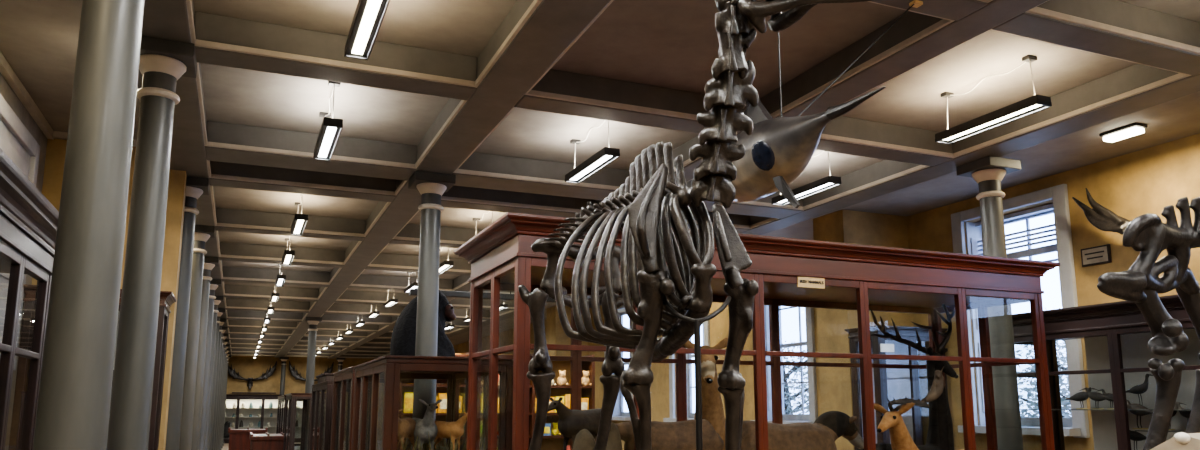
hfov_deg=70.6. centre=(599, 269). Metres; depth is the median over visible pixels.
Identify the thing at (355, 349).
ceiling beam
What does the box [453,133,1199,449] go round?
wall
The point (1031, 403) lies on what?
tree
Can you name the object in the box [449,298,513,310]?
ceiling beam
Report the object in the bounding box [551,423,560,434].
toy
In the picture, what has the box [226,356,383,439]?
wall
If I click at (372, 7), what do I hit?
diffuser
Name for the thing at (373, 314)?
strip light
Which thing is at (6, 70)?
trim
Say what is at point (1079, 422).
window
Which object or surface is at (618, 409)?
window
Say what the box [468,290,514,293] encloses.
ceiling beam
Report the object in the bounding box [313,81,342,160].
strip light
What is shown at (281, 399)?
display case
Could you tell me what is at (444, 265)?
strip light
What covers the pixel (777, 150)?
hanging swordfish
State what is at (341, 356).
ceiling beam
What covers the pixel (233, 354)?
ceiling beam
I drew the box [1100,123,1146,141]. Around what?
flush ceiling light
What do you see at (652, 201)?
skeleton
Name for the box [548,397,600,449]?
deer
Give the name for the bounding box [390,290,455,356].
seated ape
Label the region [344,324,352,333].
strip light
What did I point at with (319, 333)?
ceiling beam
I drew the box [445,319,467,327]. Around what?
ceiling beam
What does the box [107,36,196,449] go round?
column
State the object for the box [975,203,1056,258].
blind
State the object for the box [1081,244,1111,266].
framed notice
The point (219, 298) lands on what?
column
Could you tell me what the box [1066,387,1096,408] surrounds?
bird
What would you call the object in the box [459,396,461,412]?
gift box
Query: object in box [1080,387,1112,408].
bird
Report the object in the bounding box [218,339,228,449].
column
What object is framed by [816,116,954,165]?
ceiling beam
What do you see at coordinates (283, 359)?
column
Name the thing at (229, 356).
column
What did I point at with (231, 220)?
ceiling beam
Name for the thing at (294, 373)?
antler mount
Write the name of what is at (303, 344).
ceiling beam
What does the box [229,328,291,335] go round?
ceiling beam
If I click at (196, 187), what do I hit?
column
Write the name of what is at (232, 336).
ceiling beam
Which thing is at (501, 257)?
display case
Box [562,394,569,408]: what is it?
gift box
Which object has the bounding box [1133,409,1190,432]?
shelf
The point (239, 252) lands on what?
ceiling beam
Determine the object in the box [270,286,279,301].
strip light
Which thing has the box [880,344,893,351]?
label
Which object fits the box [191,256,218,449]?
column
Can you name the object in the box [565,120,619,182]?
strip light
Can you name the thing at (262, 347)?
ceiling beam
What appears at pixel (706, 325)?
window
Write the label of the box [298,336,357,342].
ceiling beam
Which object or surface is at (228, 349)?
column
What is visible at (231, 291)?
ceiling beam
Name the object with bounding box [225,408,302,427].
shelf
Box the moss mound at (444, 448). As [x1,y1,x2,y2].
[423,443,445,449]
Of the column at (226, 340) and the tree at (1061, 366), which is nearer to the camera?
the tree at (1061, 366)
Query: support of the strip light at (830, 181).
hanging from the ceiling
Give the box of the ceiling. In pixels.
[0,0,1199,345]
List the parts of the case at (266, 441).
lid frame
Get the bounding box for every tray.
[228,429,266,432]
[249,434,283,440]
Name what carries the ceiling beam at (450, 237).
attached to the ceiling
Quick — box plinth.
[1150,432,1199,449]
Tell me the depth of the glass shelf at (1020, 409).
7.51 m
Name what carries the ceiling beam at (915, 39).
attached to the ceiling
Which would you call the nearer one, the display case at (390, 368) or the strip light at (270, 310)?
the display case at (390, 368)
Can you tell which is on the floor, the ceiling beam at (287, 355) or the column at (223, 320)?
the column at (223, 320)
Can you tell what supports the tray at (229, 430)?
on the case at (239, 439)
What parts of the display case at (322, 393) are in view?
corner post, door, glass pane, door, glass pane, door, glass pane, corner post, cornice, door, door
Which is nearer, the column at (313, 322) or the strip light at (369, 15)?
the strip light at (369, 15)
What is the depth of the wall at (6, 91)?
7.30 m
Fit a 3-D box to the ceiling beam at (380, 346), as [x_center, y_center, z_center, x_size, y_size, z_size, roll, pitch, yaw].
[-8.689,2.989,33.669,1.920,0.250,0.324,4,-10,-23]
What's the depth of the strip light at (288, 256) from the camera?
12.51 m
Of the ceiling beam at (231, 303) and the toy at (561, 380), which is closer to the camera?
the toy at (561, 380)
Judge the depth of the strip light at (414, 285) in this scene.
15.62 m
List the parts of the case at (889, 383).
corner post, door, corner post, panel, cornice, door, corner post, door, corner post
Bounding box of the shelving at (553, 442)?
[397,289,594,449]
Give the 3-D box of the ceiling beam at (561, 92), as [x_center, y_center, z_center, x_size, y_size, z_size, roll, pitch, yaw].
[0.314,-1.344,6.877,2.030,0.250,0.314,4,-10,-23]
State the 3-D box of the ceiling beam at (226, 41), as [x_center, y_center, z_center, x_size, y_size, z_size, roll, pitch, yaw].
[-1.823,-1.488,5.987,1.890,0.250,0.314,4,-10,-23]
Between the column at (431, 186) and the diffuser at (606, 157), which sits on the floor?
the column at (431, 186)
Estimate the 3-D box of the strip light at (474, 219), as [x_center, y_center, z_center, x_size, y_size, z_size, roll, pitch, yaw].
[-1.537,-0.567,11.210,0.144,0.400,0.980,4,-10,-23]
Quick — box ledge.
[232,392,275,393]
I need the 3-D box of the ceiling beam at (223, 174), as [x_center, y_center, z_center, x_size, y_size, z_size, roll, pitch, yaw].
[-3.182,-0.974,9.166,1.890,0.250,0.344,4,-10,-23]
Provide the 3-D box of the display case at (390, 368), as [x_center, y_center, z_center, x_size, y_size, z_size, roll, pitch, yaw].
[-1.457,1.754,6.993,1.000,1.970,1.870,4,-10,-23]
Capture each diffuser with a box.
[284,255,291,263]
[294,220,303,233]
[318,127,336,157]
[351,0,381,54]
[570,155,611,180]
[777,183,833,202]
[944,104,1041,140]
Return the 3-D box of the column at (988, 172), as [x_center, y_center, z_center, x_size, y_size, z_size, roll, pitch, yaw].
[3.714,0.906,7.796,0.400,3.900,0.400,4,-10,-23]
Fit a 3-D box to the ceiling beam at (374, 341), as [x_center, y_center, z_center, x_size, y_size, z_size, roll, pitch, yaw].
[-7.717,2.622,31.395,1.920,0.250,0.324,4,-10,-23]
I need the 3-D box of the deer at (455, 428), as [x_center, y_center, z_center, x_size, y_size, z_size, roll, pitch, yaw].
[-1.142,1.287,6.569,0.458,0.364,0.135,-5,-10,26]
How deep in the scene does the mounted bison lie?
6.00 m
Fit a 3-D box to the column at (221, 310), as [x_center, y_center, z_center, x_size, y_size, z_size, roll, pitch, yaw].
[-9.104,2.845,19.782,0.400,3.900,0.400,4,-10,-23]
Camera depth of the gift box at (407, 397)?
11.29 m
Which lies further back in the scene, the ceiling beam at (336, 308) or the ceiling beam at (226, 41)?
the ceiling beam at (336, 308)
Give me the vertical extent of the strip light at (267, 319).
0.400 m
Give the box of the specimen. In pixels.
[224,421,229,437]
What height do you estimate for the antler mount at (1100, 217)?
0.658 m
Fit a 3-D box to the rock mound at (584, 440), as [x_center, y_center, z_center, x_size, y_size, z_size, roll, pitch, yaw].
[-0.110,1.454,5.434,0.941,0.955,0.690,4,-10,-23]
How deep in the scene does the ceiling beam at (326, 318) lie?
23.60 m
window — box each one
[604,300,633,420]
[663,300,709,421]
[750,305,817,423]
[951,184,1089,437]
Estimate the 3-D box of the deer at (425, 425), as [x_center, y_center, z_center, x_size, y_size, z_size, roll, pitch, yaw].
[-1.377,1.280,6.576,0.192,0.545,0.558,6,-11,-33]
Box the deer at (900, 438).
[874,367,964,449]
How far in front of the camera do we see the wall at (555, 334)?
21.59 m
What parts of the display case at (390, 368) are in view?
corner post, door, glass pane, door, door, corner post, frame, cornice, door, corner post, door, door, door, corner post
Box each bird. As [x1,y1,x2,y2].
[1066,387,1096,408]
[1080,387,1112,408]
[1096,389,1113,408]
[1115,424,1146,449]
[1126,374,1152,404]
[1127,400,1152,429]
[1151,402,1185,429]
[1176,402,1190,430]
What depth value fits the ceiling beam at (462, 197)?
9.93 m
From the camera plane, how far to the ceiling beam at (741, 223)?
11.07 m
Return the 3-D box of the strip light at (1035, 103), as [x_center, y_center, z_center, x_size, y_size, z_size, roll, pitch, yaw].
[3.014,-1.316,6.580,0.144,0.400,0.980,4,-10,-23]
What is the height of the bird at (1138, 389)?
0.302 m
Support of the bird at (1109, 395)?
in the case at (1116, 335)
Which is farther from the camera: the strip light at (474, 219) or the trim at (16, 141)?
the strip light at (474, 219)
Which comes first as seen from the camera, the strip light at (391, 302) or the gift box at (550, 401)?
the gift box at (550, 401)
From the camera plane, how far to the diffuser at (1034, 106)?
6.52 m
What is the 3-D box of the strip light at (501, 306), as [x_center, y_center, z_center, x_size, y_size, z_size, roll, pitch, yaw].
[-2.269,0.683,18.941,0.144,0.400,0.980,4,-10,-23]
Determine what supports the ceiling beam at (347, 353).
attached to the ceiling
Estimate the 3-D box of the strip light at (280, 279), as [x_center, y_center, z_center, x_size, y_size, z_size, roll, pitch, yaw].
[-5.605,0.025,14.873,0.144,0.400,0.980,4,-10,-23]
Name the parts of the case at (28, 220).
door, door, cornice, corner post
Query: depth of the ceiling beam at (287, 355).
39.42 m
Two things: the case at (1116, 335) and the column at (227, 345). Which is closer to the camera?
the case at (1116, 335)
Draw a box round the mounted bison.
[741,411,863,449]
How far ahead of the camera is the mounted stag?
6.92 m
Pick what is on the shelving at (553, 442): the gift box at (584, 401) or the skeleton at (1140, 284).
the gift box at (584, 401)
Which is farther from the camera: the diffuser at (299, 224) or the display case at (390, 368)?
the diffuser at (299, 224)
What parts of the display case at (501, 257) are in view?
corner post, door, door, corner post, frame, door, frame, door, frame, cornice, door, frame, frame, door, door, door, door, corner post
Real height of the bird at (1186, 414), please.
0.233 m
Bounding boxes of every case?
[0,148,58,449]
[8,284,176,449]
[224,394,302,442]
[228,427,267,449]
[249,432,283,449]
[276,395,302,449]
[283,393,311,449]
[309,381,371,449]
[330,366,483,449]
[351,355,512,449]
[454,212,1059,449]
[844,325,947,449]
[1012,295,1199,449]
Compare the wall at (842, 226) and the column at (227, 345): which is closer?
the wall at (842, 226)
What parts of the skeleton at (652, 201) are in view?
support rod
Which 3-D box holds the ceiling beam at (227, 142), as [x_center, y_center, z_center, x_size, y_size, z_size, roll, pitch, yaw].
[-2.762,-1.133,8.183,1.890,0.250,0.504,4,-10,-23]
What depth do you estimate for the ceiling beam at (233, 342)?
31.74 m
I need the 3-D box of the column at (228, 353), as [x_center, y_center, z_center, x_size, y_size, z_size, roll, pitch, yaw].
[-15.906,5.420,35.699,0.400,3.900,0.400,4,-10,-23]
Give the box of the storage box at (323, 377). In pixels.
[316,373,333,382]
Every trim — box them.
[0,51,136,146]
[0,94,39,370]
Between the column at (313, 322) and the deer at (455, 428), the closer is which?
the deer at (455, 428)
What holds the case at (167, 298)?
on the floor
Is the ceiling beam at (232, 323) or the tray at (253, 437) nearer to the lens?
the tray at (253, 437)
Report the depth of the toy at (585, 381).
12.35 m
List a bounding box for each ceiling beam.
[137,0,231,356]
[194,12,477,99]
[205,121,416,180]
[209,161,396,201]
[215,208,365,240]
[219,242,344,267]
[222,266,329,286]
[224,284,318,301]
[225,298,309,312]
[227,310,302,321]
[228,320,296,329]
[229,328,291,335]
[229,334,287,340]
[230,340,283,345]
[231,345,280,349]
[231,349,278,353]
[231,353,275,356]
[275,0,613,357]
[284,354,329,357]
[287,350,335,354]
[291,346,341,350]
[294,342,349,347]
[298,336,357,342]
[304,331,366,337]
[317,323,378,331]
[319,314,391,324]
[324,303,405,316]
[327,0,1048,358]
[335,290,416,305]
[337,355,377,358]
[343,352,385,355]
[348,274,452,290]
[349,348,389,352]
[357,344,389,348]
[365,253,470,275]
[365,339,390,343]
[375,333,391,338]
[378,64,1199,357]
[389,224,481,247]
[441,185,595,217]
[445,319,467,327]
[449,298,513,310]
[451,152,629,200]
[454,308,490,319]
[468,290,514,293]
[514,69,741,134]
[671,208,750,232]
[686,179,803,218]
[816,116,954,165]
[867,0,990,20]
[990,0,1199,75]
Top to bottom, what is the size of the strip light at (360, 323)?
0.400 m
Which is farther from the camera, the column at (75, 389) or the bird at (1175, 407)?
the bird at (1175, 407)
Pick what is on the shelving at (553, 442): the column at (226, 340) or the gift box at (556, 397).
the gift box at (556, 397)
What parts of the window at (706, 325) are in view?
sash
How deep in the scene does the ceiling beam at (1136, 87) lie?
7.35 m
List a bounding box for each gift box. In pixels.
[402,392,412,412]
[437,393,446,412]
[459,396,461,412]
[480,393,482,412]
[480,421,482,436]
[543,423,550,435]
[547,397,554,412]
[553,396,563,412]
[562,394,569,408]
[581,398,588,409]
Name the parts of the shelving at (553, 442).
shelf, shelf, shop light rail, shelf, panel, shelf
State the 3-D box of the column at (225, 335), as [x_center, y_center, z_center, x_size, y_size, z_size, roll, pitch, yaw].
[-12.019,3.949,26.604,0.400,3.900,0.400,4,-10,-23]
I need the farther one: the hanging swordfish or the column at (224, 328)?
the column at (224, 328)
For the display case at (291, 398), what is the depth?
19.59 m
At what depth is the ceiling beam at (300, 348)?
34.96 m
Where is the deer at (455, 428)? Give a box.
[428,412,466,449]
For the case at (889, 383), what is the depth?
10.47 m
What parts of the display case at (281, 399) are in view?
door, glass pane, glass pane, door, glass pane, corner post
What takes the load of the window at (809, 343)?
in the wall at (1132, 185)
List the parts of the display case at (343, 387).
corner post, door, glass pane, cornice, door, glass pane, corner post, frame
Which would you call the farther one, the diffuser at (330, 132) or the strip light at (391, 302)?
the strip light at (391, 302)
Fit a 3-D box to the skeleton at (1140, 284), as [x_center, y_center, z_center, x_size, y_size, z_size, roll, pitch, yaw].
[3.181,0.327,3.134,2.425,2.269,0.638,-3,-10,19]
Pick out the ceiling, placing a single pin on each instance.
(673, 44)
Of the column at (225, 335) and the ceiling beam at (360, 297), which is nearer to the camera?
the ceiling beam at (360, 297)
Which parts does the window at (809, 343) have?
sash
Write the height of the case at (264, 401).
2.160 m
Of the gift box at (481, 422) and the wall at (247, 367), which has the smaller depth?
the gift box at (481, 422)
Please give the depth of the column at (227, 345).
31.17 m
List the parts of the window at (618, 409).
sash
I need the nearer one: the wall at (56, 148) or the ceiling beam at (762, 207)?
the wall at (56, 148)
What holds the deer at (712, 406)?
in the display case at (501, 257)
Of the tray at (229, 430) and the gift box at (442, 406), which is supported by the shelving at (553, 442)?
the gift box at (442, 406)
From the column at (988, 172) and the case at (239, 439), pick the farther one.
the case at (239, 439)
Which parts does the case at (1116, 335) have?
frame, corner post, door, cornice, panel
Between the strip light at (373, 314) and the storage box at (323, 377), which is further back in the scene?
the strip light at (373, 314)
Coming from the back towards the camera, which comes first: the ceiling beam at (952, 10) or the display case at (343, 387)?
the display case at (343, 387)
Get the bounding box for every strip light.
[263,316,270,323]
[266,302,274,313]
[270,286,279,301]
[275,264,285,286]
[281,236,294,265]
[290,194,307,235]
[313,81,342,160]
[344,0,389,59]
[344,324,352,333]
[355,321,364,326]
[367,304,379,317]
[383,298,397,306]
[404,272,417,292]
[439,248,453,274]
[445,321,454,329]
[463,312,469,321]
[473,211,492,224]
[489,304,507,311]
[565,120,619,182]
[771,151,840,205]
[935,55,1051,143]
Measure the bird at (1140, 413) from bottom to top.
0.255 m
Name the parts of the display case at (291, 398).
door, glass pane, door, glass pane, corner post, cornice, frame, door, frame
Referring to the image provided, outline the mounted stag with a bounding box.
[870,304,957,449]
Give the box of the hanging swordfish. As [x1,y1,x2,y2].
[714,0,922,207]
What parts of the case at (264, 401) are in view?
door, door, cornice, door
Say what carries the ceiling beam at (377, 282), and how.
attached to the ceiling
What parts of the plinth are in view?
knob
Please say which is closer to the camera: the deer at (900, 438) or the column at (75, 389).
the column at (75, 389)
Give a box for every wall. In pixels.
[0,73,46,449]
[32,139,186,449]
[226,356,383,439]
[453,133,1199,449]
[546,306,587,355]
[813,210,913,449]
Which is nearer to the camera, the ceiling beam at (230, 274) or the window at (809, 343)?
the window at (809, 343)
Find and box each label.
[797,276,824,288]
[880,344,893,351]
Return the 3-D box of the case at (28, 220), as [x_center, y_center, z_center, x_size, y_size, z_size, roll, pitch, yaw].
[-2.427,0.649,2.101,0.960,2.590,5.280,4,-10,-23]
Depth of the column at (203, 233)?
10.72 m
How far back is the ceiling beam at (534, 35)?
6.61 m
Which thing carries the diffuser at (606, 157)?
attached to the strip light at (606, 155)
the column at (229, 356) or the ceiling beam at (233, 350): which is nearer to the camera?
the ceiling beam at (233, 350)
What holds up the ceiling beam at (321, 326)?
attached to the ceiling
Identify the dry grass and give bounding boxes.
[376,430,485,449]
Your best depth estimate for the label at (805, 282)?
5.71 m
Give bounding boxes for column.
[32,0,144,449]
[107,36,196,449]
[165,176,209,449]
[179,225,214,449]
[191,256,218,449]
[199,279,221,449]
[204,295,223,449]
[208,308,225,449]
[211,318,226,449]
[214,326,227,449]
[216,333,228,449]
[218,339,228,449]
[219,344,229,449]
[220,348,230,448]
[222,352,230,445]
[223,355,230,443]
[279,357,288,394]
[305,317,321,449]
[336,358,344,370]
[408,171,455,449]
[956,156,1022,449]
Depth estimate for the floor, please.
35.66 m
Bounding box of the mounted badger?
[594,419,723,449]
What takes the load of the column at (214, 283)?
on the floor
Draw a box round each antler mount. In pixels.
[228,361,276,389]
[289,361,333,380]
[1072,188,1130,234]
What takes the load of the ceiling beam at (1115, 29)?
attached to the ceiling
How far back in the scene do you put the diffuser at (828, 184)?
8.62 m
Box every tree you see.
[782,341,808,413]
[1015,307,1070,417]
[1025,340,1071,417]
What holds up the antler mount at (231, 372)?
attached to the wall at (247, 367)
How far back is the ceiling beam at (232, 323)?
24.93 m
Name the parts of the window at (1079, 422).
sash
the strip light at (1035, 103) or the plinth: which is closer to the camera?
the plinth
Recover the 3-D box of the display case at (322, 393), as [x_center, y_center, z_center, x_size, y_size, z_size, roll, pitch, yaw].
[-4.080,2.767,13.256,0.740,1.970,2.740,4,-10,-23]
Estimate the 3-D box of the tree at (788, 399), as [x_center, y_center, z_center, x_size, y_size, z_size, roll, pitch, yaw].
[4.279,3.174,19.471,2.274,3.266,2.318,-2,-9,11]
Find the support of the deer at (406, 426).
in the display case at (390, 368)
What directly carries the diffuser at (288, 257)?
attached to the strip light at (288, 256)
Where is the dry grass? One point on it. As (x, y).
(451, 444)
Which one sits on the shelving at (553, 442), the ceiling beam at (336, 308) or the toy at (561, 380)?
the toy at (561, 380)
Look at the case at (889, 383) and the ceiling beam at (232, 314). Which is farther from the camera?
the ceiling beam at (232, 314)
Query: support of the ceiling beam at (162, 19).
attached to the ceiling
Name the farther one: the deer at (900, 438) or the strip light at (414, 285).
the strip light at (414, 285)
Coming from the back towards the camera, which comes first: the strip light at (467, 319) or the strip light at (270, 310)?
the strip light at (467, 319)
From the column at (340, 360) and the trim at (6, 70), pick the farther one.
the column at (340, 360)
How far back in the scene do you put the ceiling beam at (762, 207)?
9.99 m
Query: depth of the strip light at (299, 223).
10.20 m
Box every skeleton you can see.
[518,0,872,449]
[1097,197,1199,449]
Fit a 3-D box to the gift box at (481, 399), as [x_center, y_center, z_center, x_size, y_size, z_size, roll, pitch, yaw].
[-1.593,1.844,11.760,0.142,0.274,0.146,4,-10,-23]
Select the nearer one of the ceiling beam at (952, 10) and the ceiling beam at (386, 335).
the ceiling beam at (952, 10)
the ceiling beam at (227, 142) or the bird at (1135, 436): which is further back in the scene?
the ceiling beam at (227, 142)
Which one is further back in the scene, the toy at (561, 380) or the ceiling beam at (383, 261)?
the ceiling beam at (383, 261)
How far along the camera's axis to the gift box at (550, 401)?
12.05 m
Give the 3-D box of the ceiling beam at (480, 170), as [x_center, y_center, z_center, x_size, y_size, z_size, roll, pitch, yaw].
[-0.625,-0.989,9.073,2.030,0.250,0.504,4,-10,-23]
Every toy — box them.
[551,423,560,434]
[557,370,568,385]
[581,370,591,385]
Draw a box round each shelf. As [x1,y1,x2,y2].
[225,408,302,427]
[1020,409,1132,409]
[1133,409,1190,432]
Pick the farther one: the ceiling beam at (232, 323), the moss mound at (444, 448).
the ceiling beam at (232, 323)
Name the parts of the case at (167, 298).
corner post, door, cornice, panel, corner post, glass pane, door, corner post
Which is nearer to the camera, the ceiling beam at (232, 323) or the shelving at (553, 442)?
the shelving at (553, 442)
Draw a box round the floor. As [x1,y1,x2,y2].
[222,440,381,449]
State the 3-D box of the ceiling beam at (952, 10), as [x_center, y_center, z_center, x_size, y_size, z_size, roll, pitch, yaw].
[1.268,-1.705,4.644,2.030,0.250,0.284,4,-10,-23]
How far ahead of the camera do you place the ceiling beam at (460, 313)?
22.29 m
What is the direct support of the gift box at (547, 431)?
on the shelving at (553, 442)
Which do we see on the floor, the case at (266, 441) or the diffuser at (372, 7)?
the case at (266, 441)
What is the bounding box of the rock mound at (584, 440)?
[572,422,622,449]
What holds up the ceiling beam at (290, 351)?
attached to the ceiling
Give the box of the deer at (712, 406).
[683,337,727,449]

